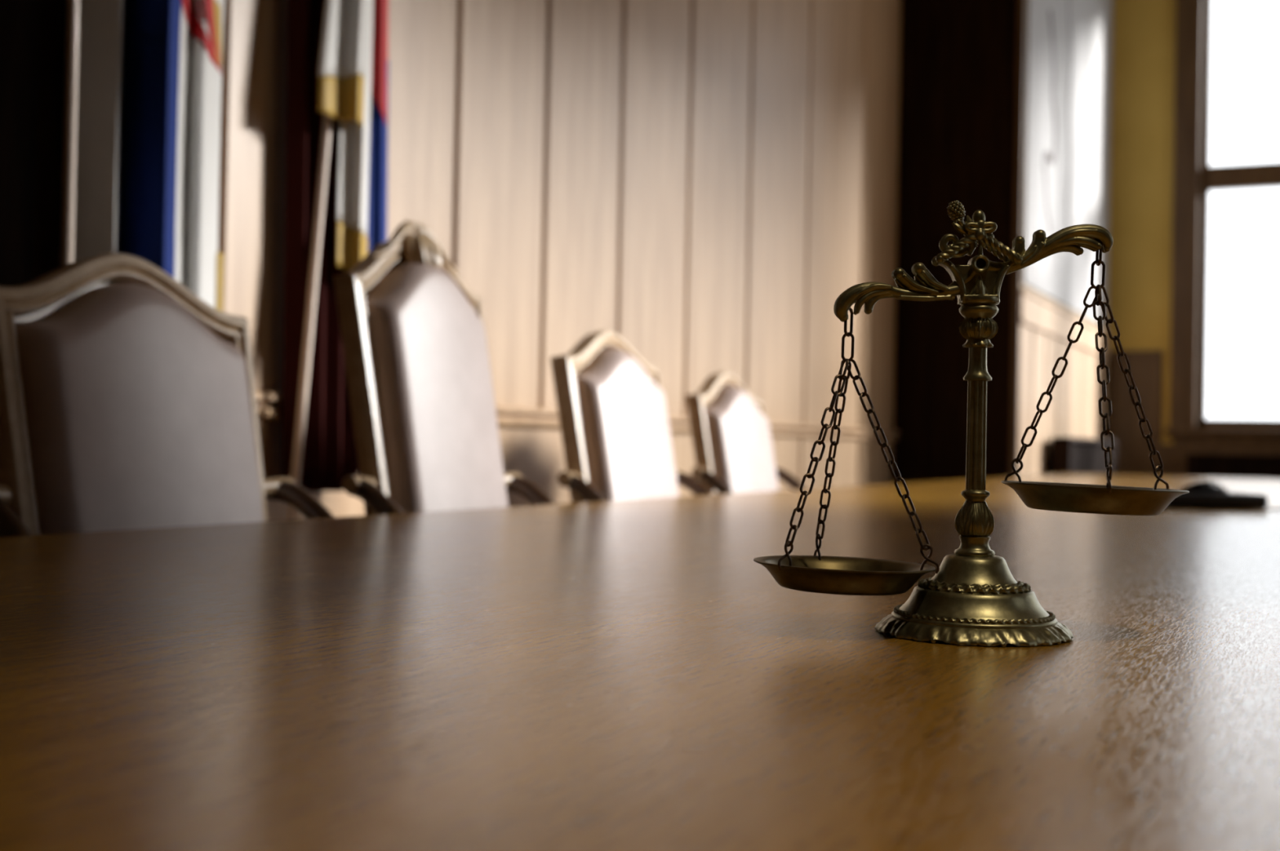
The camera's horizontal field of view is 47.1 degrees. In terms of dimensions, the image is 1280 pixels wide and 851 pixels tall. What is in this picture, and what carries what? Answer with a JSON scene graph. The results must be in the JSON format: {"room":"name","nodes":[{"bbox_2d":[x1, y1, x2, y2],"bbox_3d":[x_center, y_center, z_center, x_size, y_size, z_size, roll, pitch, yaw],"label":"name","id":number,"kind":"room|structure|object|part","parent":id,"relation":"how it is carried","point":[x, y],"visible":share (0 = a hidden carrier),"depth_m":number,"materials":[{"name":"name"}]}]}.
{"room":"courtroom","nodes":[
{"label":"courtroom","id":0,"kind":"room"},
{"bbox_2d":[217,0,901,521],"bbox_3d":[-1.151,-1.773,4.243,0.300,5.400,12.980,1,-1,26],"label":"wall","id":1,"kind":"structure","parent":0,"point":[700,184],"depth_m":6.26,"materials":[{"name":"brown wood"}]},
{"bbox_2d":[0,0,67,286],"bbox_3d":[-1.591,-0.627,2.932,0.104,3.060,1.300,1,-1,26],"label":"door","id":2,"kind":"structure","parent":1,"relation":"in","point":[33,33],"depth_m":3.36,"materials":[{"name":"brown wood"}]},
{"bbox_2d":[255,391,899,440],"bbox_3d":[0.192,-0.001,6.722,0.051,0.077,7.080,1,-1,26],"label":"trim","id":3,"kind":"structure","parent":1,"relation":"attached to","point":[268,405],"depth_m":5.59,"materials":[{"name":"brown wood"}]},
{"bbox_2d":[892,0,1017,484],"bbox_3d":[2.839,-1.608,11.615,1.100,5.400,3.970,1,-1,26],"label":"wall","id":4,"kind":"structure","parent":0,"point":[957,74],"depth_m":9.78,"materials":[{"name":"brown wood"}]},
{"bbox_2d":[1008,0,1026,476],"bbox_3d":[2.471,-1.639,9.570,0.050,5.400,0.035,1,-1,26],"label":"trim","id":5,"kind":"structure","parent":4,"relation":"attached to","point":[1020,45],"depth_m":9.55,"materials":[{"name":"brown wood"}]},
{"bbox_2d":[1021,5,1106,330],"bbox_3d":[3.353,-2.576,11.372,0.012,3.450,3.900,1,-1,26],"label":"trim","id":6,"kind":"structure","parent":4,"relation":"attached to","point":[1022,285],"depth_m":9.77,"materials":[{"name":"beige paint"}]},
{"bbox_2d":[1017,287,1111,476],"bbox_3d":[3.312,0.118,11.318,0.055,1.960,3.930,1,-1,26],"label":"wall panel","id":7,"kind":"object","parent":4,"relation":"attached to","point":[1073,411],"depth_m":10.66,"materials":[{"name":"beige wood"}]},
{"bbox_2d":[1021,0,1113,328],"bbox_3d":[3.376,-2.500,11.376,0.029,3.200,3.770,1,-1,26],"label":"map","id":8,"kind":"object","parent":4,"relation":"attached to","point":[1068,91],"visible":0.95,"depth_m":11.07,"materials":[{"name":"grey"}]},
{"bbox_2d":[1106,0,1176,444],"bbox_3d":[7.418,-1.515,11.736,7.050,5.400,0.320,1,-1,26],"label":"wall","id":9,"kind":"structure","parent":0,"point":[1140,271],"depth_m":13.00,"materials":[{"name":"yellow paint"}]},
{"bbox_2d":[1107,350,1279,476],"bbox_3d":[7.185,0.279,11.605,6.710,1.800,0.050,1,-1,26],"label":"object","id":10,"kind":"structure","parent":9,"relation":"attached to","point":[1133,452],"depth_m":12.91,"materials":[{"name":"brown paint"}]},
{"bbox_2d":[1164,0,1279,446],"bbox_3d":[5.828,-1.944,12.443,2.500,4.250,0.400,1,-1,26],"label":"window","id":11,"kind":"structure","parent":9,"relation":"in","point":[1193,176],"depth_m":12.81,"materials":[{"name":"brown wood"}]},
{"bbox_3d":[5.840,-1.963,12.468,2.440,4.210,0.345,1,-1,26],"label":"casing","id":12,"kind":"part","parent":11,"relation":"part of","materials":[{"name":"brown wood"}]},
{"bbox_3d":[5.757,0.109,12.356,2.500,0.140,0.260,1,-1,26],"label":"sill","id":13,"kind":"part","parent":11,"relation":"part of","materials":[{"name":"brown wood"}]},
{"bbox_3d":[5.836,-1.923,12.461,2.060,3.930,0.100,1,-1,26],"label":"sash","id":14,"kind":"part","parent":11,"relation":"part of","materials":[{"name":"brown wood"}]},
{"bbox_3d":[3.179,1.074,4.275,8.350,0.120,17.500,1,-1,26],"label":"floor","id":15,"kind":"structure","parent":0,"visible":0},
{"bbox_2d":[60,0,224,311],"bbox_3d":[-1.135,-0.500,3.406,0.180,2.835,0.668,1,-1,26],"label":"flag","id":16,"kind":"object","parent":15,"relation":"on","point":[144,77],"visible":0.8,"depth_m":3.38,"materials":[{"name":"multicoloured fabric"}]},
{"bbox_2d":[0,252,334,537],"bbox_3d":[-0.663,0.309,2.471,0.669,1.222,0.772,1,-1,26],"label":"armchair","id":17,"kind":"object","parent":15,"relation":"on","point":[128,402],"visible":0.5,"depth_m":2.48,"materials":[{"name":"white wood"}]},
{"bbox_3d":[-0.827,0.306,2.162,0.480,0.422,0.093,1,-1,20],"label":"arm","id":18,"kind":"part","parent":17,"relation":"part of","materials":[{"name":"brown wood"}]},
{"bbox_3d":[-0.892,0.073,2.586,0.131,0.690,0.550,1,-1,26],"label":"panel","id":19,"kind":"part","parent":17,"relation":"part of","materials":[{"name":"brown wood"}]},
{"bbox_2d":[14,283,264,535],"bbox_3d":[-0.848,0.082,2.565,0.192,0.668,0.510,1,-1,26],"label":"cushion","id":20,"kind":"object","parent":17,"relation":"on","point":[133,399],"depth_m":2.48,"materials":[{"name":"beige leather"}]},
{"bbox_3d":[-0.524,0.319,2.792,0.480,0.422,0.093,1,-1,32],"label":"arm","id":21,"kind":"part","parent":17,"relation":"part of","materials":[{"name":"brown wood"}]},
{"bbox_2d":[281,0,388,520],"bbox_3d":[-0.889,-0.461,4.208,0.185,2.785,0.620,1,-1,26],"label":"flag","id":22,"kind":"object","parent":15,"relation":"on","point":[337,119],"visible":0.8,"depth_m":4.22,"materials":[{"name":"multicoloured fabric"}]},
{"bbox_2d":[333,220,555,515],"bbox_3d":[-0.272,0.230,3.311,0.696,1.414,0.698,1,-1,26],"label":"armchair","id":23,"kind":"object","parent":15,"relation":"on","point":[414,340],"visible":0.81,"depth_m":3.29,"materials":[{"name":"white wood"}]},
{"bbox_3d":[-0.410,0.324,3.028,0.480,0.422,0.093,1,-1,20],"label":"arm","id":24,"kind":"part","parent":23,"relation":"part of","materials":[{"name":"brown wood"}]},
{"bbox_3d":[-0.502,0.013,3.426,0.158,0.845,0.476,1,-1,26],"label":"panel","id":25,"kind":"part","parent":23,"relation":"part of","materials":[{"name":"brown wood"}]},
{"bbox_3d":[-0.489,-0.003,3.421,0.205,0.880,0.536,1,-1,26],"label":"frame","id":26,"kind":"part","parent":23,"relation":"part of","materials":[{"name":"brown wood"}]},
{"bbox_2d":[365,260,508,513],"bbox_3d":[-0.458,0.022,3.405,0.219,0.823,0.436,1,-1,26],"label":"cushion","id":27,"kind":"object","parent":23,"relation":"on","point":[427,340],"depth_m":3.32,"materials":[{"name":"beige leather"}]},
{"bbox_3d":[-0.139,0.336,3.592,0.480,0.422,0.093,1,-1,32],"label":"arm","id":28,"kind":"part","parent":23,"relation":"part of","materials":[{"name":"brown wood"}]},
{"bbox_2d":[550,330,712,503],"bbox_3d":[0.160,0.339,4.206,0.671,1.234,0.772,1,-1,26],"label":"armchair","id":29,"kind":"object","parent":15,"relation":"on","point":[615,428],"visible":0.44,"depth_m":4.17,"materials":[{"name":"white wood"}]},
{"bbox_3d":[-0.004,0.343,3.896,0.480,0.422,0.093,1,-1,20],"label":"arm","id":30,"kind":"part","parent":29,"relation":"part of","materials":[{"name":"brown wood"}]},
{"bbox_3d":[-0.070,0.104,4.321,0.133,0.702,0.550,1,-1,26],"label":"panel","id":31,"kind":"part","parent":29,"relation":"part of","materials":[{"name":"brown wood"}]},
{"bbox_3d":[-0.057,0.087,4.315,0.180,0.737,0.610,1,-1,26],"label":"frame","id":32,"kind":"part","parent":29,"relation":"part of","materials":[{"name":"brown wood"}]},
{"bbox_2d":[574,348,679,501],"bbox_3d":[-0.026,0.113,4.300,0.194,0.680,0.510,1,-1,26],"label":"cushion","id":33,"kind":"object","parent":29,"relation":"on","point":[623,414],"depth_m":4.20,"materials":[{"name":"beige leather"}]},
{"bbox_3d":[0.299,0.356,4.526,0.480,0.422,0.093,1,-1,32],"label":"arm","id":34,"kind":"part","parent":29,"relation":"part of","materials":[{"name":"brown wood"}]},
{"bbox_2d":[0,473,1279,850],"bbox_3d":[2.121,0.612,3.739,4.005,0.750,11.800,1,-1,26],"label":"conference table","id":35,"kind":"object","parent":15,"relation":"on","point":[627,675],"visible":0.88,"depth_m":0.91,"materials":[{"name":"orange wood"}]},
{"bbox_2d":[753,200,1189,647],"bbox_3d":[0.270,-0.007,1.200,0.350,0.354,0.159,1,-1,3],"label":"balance scale","id":36,"kind":"object","parent":35,"relation":"on","point":[973,598],"visible":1,"depth_m":1.19,"materials":[{"name":"gold metal"}]},
{"bbox_3d":[0.276,-0.118,1.201,0.064,0.038,0.020,1,-1,0],"label":"crown","id":37,"kind":"part","parent":36,"relation":"part of","materials":[{"name":"gold metal"}]},
{"bbox_2d":[1165,506,1279,511],"bbox_3d":[1.615,0.230,4.124,0.420,0.002,0.300,1,-1,-6],"label":"paper sheet","id":38,"kind":"object","parent":35,"relation":"on","point":[1268,508],"visible":0.27,"depth_m":3.98,"materials":[{"name":"white"}]},
{"bbox_2d":[1166,480,1267,509],"bbox_3d":[1.495,0.188,4.053,0.405,0.073,0.200,1,-1,-1],"label":"gavel","id":39,"kind":"object","parent":38,"relation":"on","point":[1202,495],"visible":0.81,"depth_m":3.96,"materials":[{"name":"black wood"}]},
{"bbox_2d":[685,371,805,494],"bbox_3d":[0.580,0.388,5.484,0.662,1.182,0.812,1,-1,26],"label":"armchair","id":40,"kind":"object","parent":15,"relation":"on","point":[730,429],"visible":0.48,"depth_m":5.44,"materials":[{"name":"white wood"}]},
{"bbox_3d":[0.404,0.365,5.159,0.480,0.422,0.093,1,-1,20],"label":"arm","id":41,"kind":"part","parent":40,"relation":"part of","materials":[{"name":"brown wood"}]},
{"bbox_3d":[0.363,0.137,5.594,0.171,0.685,0.650,1,-1,26],"label":"frame","id":42,"kind":"part","parent":40,"relation":"part of","materials":[{"name":"brown wood"}]},
{"bbox_2d":[704,386,778,494],"bbox_3d":[0.394,0.162,5.578,0.185,0.628,0.550,1,-1,26],"label":"cushion","id":43,"kind":"object","parent":40,"relation":"on","point":[739,434],"depth_m":5.47,"materials":[{"name":"beige leather"}]},
{"bbox_3d":[0.724,0.379,5.825,0.480,0.422,0.093,1,-1,32],"label":"arm","id":44,"kind":"part","parent":40,"relation":"part of","materials":[{"name":"brown wood"}]},
{"bbox_2d":[1051,436,1116,475],"bbox_3d":[3.458,0.602,11.365,0.130,1.000,2.300,1,-1,26],"label":"radiator cover","id":45,"kind":"object","parent":15,"relation":"on","point":[1078,455],"visible":0.38,"depth_m":10.78,"materials":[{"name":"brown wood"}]},
{"bbox_2d":[1071,444,1114,475],"bbox_3d":[3.499,0.588,11.346,0.020,0.870,2.166,1,-1,26],"label":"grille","id":46,"kind":"object","parent":45,"relation":"attached to","point":[1085,459],"depth_m":11.15,"materials":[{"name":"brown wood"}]},
{"bbox_2d":[1186,453,1279,479],"bbox_3d":[5.931,0.710,12.115,2.660,0.900,0.130,1,-1,26],"label":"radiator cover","id":47,"kind":"object","parent":15,"relation":"on","point":[1202,465],"visible":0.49,"depth_m":12.54,"materials":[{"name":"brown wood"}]},
{"bbox_2d":[1195,459,1279,479],"bbox_3d":[5.912,0.694,12.075,2.526,0.770,0.020,1,-1,26],"label":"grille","id":48,"kind":"object","parent":47,"relation":"attached to","point":[1196,460],"depth_m":12.47,"materials":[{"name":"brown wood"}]}
]}

